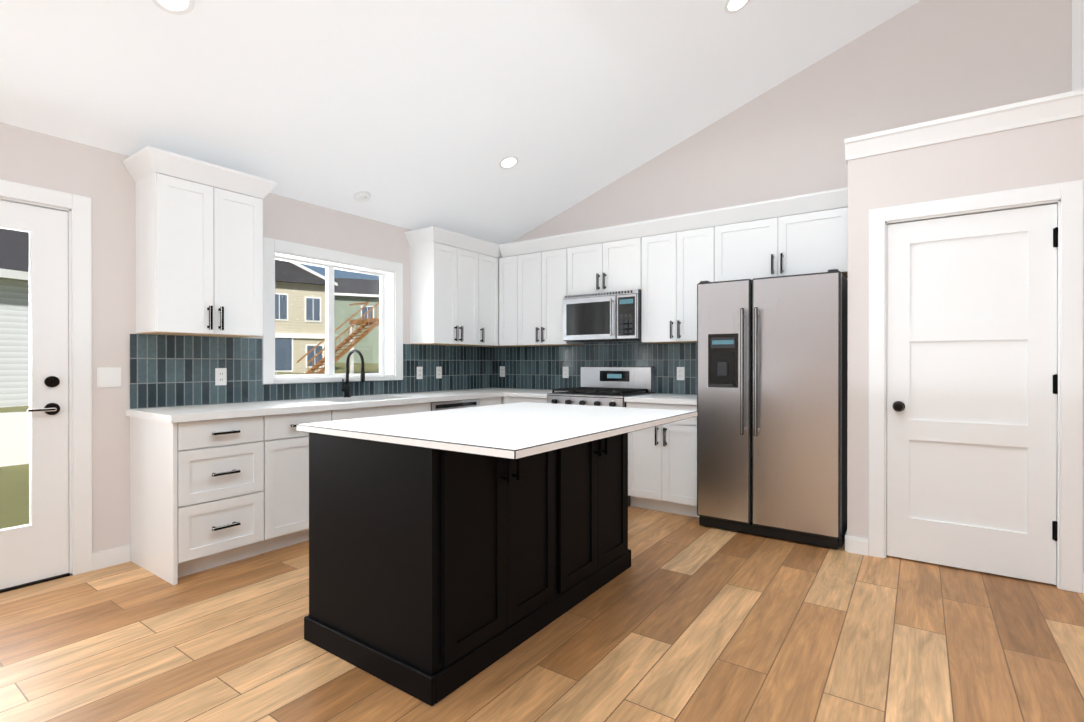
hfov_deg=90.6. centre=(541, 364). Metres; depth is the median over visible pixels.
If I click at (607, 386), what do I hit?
gas range
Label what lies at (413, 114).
ceiling
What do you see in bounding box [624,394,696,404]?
countertop
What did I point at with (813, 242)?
upper cabinet
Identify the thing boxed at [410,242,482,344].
upper cabinet
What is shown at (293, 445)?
base cabinet
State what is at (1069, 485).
door frame
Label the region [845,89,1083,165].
crown molding
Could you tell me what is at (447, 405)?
dishwasher
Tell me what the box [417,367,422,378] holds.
electrical outlet
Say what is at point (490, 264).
upper cabinet
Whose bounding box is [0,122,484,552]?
wall
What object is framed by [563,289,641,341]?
microwave
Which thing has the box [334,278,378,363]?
house
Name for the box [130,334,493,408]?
tile backsplash
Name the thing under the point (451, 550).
kitchen island
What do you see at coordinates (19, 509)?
lawn
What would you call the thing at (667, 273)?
upper cabinet
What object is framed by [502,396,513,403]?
base cabinet
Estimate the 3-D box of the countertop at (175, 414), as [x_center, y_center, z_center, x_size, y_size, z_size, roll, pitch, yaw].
[-1.245,0.285,4.427,0.651,0.040,3.418,0,0,35]
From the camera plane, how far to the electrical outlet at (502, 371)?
5.93 m
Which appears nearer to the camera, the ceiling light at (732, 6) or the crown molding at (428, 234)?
the ceiling light at (732, 6)
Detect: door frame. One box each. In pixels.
[0,179,91,592]
[868,180,1083,592]
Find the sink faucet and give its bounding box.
[342,349,364,396]
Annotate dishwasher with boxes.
[430,399,479,410]
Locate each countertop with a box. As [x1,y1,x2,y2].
[126,388,505,422]
[502,388,566,397]
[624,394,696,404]
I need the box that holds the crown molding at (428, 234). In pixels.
[404,226,498,257]
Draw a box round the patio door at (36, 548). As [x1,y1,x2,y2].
[0,200,68,589]
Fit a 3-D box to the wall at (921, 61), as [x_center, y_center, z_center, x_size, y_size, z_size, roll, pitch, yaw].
[2.377,-0.820,4.057,7.300,4.002,0.150,0,0,35]
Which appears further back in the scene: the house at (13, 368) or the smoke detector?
the house at (13, 368)
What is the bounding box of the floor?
[0,506,1083,721]
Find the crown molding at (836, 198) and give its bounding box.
[499,187,847,257]
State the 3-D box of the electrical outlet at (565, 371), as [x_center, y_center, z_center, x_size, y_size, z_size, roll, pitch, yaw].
[0.240,0.078,5.454,0.072,0.117,0.008,0,0,35]
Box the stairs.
[297,302,378,373]
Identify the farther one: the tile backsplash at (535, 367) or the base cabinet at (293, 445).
the tile backsplash at (535, 367)
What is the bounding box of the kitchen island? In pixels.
[297,402,696,705]
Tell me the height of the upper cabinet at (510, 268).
0.911 m
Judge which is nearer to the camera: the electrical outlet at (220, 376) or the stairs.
the electrical outlet at (220, 376)
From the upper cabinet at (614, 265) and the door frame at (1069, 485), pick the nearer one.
the door frame at (1069, 485)
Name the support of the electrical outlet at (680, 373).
attached to the tile backsplash at (535, 367)
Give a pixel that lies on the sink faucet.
(346, 389)
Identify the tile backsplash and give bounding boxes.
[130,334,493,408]
[494,341,696,394]
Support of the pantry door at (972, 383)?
in the wall at (1047, 153)
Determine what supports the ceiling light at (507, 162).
attached to the ceiling
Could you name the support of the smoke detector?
attached to the ceiling
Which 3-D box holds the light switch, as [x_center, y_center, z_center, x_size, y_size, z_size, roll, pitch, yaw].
[-2.540,0.074,3.151,0.008,0.117,0.115,0,0,35]
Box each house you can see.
[0,228,28,407]
[275,259,337,372]
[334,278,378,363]
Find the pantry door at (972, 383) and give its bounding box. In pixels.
[887,204,1057,584]
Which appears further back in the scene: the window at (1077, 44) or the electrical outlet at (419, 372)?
the electrical outlet at (419, 372)
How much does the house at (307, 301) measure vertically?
8.728 m
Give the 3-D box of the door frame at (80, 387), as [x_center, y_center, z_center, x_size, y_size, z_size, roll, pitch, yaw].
[-2.971,0.115,2.678,0.188,2.140,1.100,0,0,35]
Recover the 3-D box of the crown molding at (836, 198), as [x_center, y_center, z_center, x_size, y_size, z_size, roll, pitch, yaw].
[0.787,-1.165,4.837,3.498,0.116,0.400,0,0,35]
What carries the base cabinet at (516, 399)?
on the floor
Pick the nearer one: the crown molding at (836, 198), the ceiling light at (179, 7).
the ceiling light at (179, 7)
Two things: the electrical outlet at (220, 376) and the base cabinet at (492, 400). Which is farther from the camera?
the base cabinet at (492, 400)
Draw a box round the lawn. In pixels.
[0,362,378,528]
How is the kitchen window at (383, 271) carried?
in the wall at (103, 179)
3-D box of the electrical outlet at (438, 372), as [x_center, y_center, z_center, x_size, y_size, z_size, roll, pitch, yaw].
[-1.015,0.078,5.293,0.008,0.117,0.072,0,0,35]
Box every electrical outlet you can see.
[215,368,226,385]
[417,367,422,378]
[436,367,441,378]
[500,366,504,376]
[563,366,568,377]
[677,367,684,379]
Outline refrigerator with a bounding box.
[697,269,847,548]
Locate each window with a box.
[262,237,402,383]
[1072,0,1083,90]
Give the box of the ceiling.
[0,0,919,244]
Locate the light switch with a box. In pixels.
[97,367,120,386]
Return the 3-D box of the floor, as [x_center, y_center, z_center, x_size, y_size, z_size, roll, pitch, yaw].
[-0.259,1.241,0.323,7.300,0.100,9.300,0,0,35]
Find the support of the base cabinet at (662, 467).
on the floor
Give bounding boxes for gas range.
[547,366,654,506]
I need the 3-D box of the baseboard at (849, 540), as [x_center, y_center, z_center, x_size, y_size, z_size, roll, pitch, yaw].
[2.108,1.132,3.658,0.014,0.100,0.660,0,0,35]
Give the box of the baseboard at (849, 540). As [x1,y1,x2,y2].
[845,531,854,551]
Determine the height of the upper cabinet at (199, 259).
1.027 m
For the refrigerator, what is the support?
on the floor
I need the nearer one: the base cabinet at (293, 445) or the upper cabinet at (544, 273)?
the base cabinet at (293, 445)
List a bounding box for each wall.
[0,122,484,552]
[511,0,1071,394]
[847,116,1083,573]
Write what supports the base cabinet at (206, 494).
on the floor
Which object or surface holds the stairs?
on the lawn
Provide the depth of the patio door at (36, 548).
2.93 m
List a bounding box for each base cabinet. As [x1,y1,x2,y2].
[130,414,277,584]
[278,409,341,548]
[430,397,501,410]
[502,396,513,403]
[514,397,546,402]
[626,402,698,516]
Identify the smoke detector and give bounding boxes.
[353,191,370,202]
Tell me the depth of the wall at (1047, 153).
3.19 m
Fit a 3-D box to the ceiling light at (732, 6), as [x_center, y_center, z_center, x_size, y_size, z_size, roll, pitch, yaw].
[1.208,-2.248,3.317,0.166,0.069,0.170,0,0,35]
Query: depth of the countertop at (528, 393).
5.07 m
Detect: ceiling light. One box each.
[152,0,194,14]
[499,156,518,168]
[724,0,749,13]
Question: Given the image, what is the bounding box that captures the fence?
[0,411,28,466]
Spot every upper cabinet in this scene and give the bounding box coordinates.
[123,146,276,337]
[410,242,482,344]
[459,254,498,346]
[499,255,522,346]
[523,248,583,346]
[567,237,642,294]
[641,227,714,342]
[715,207,847,281]

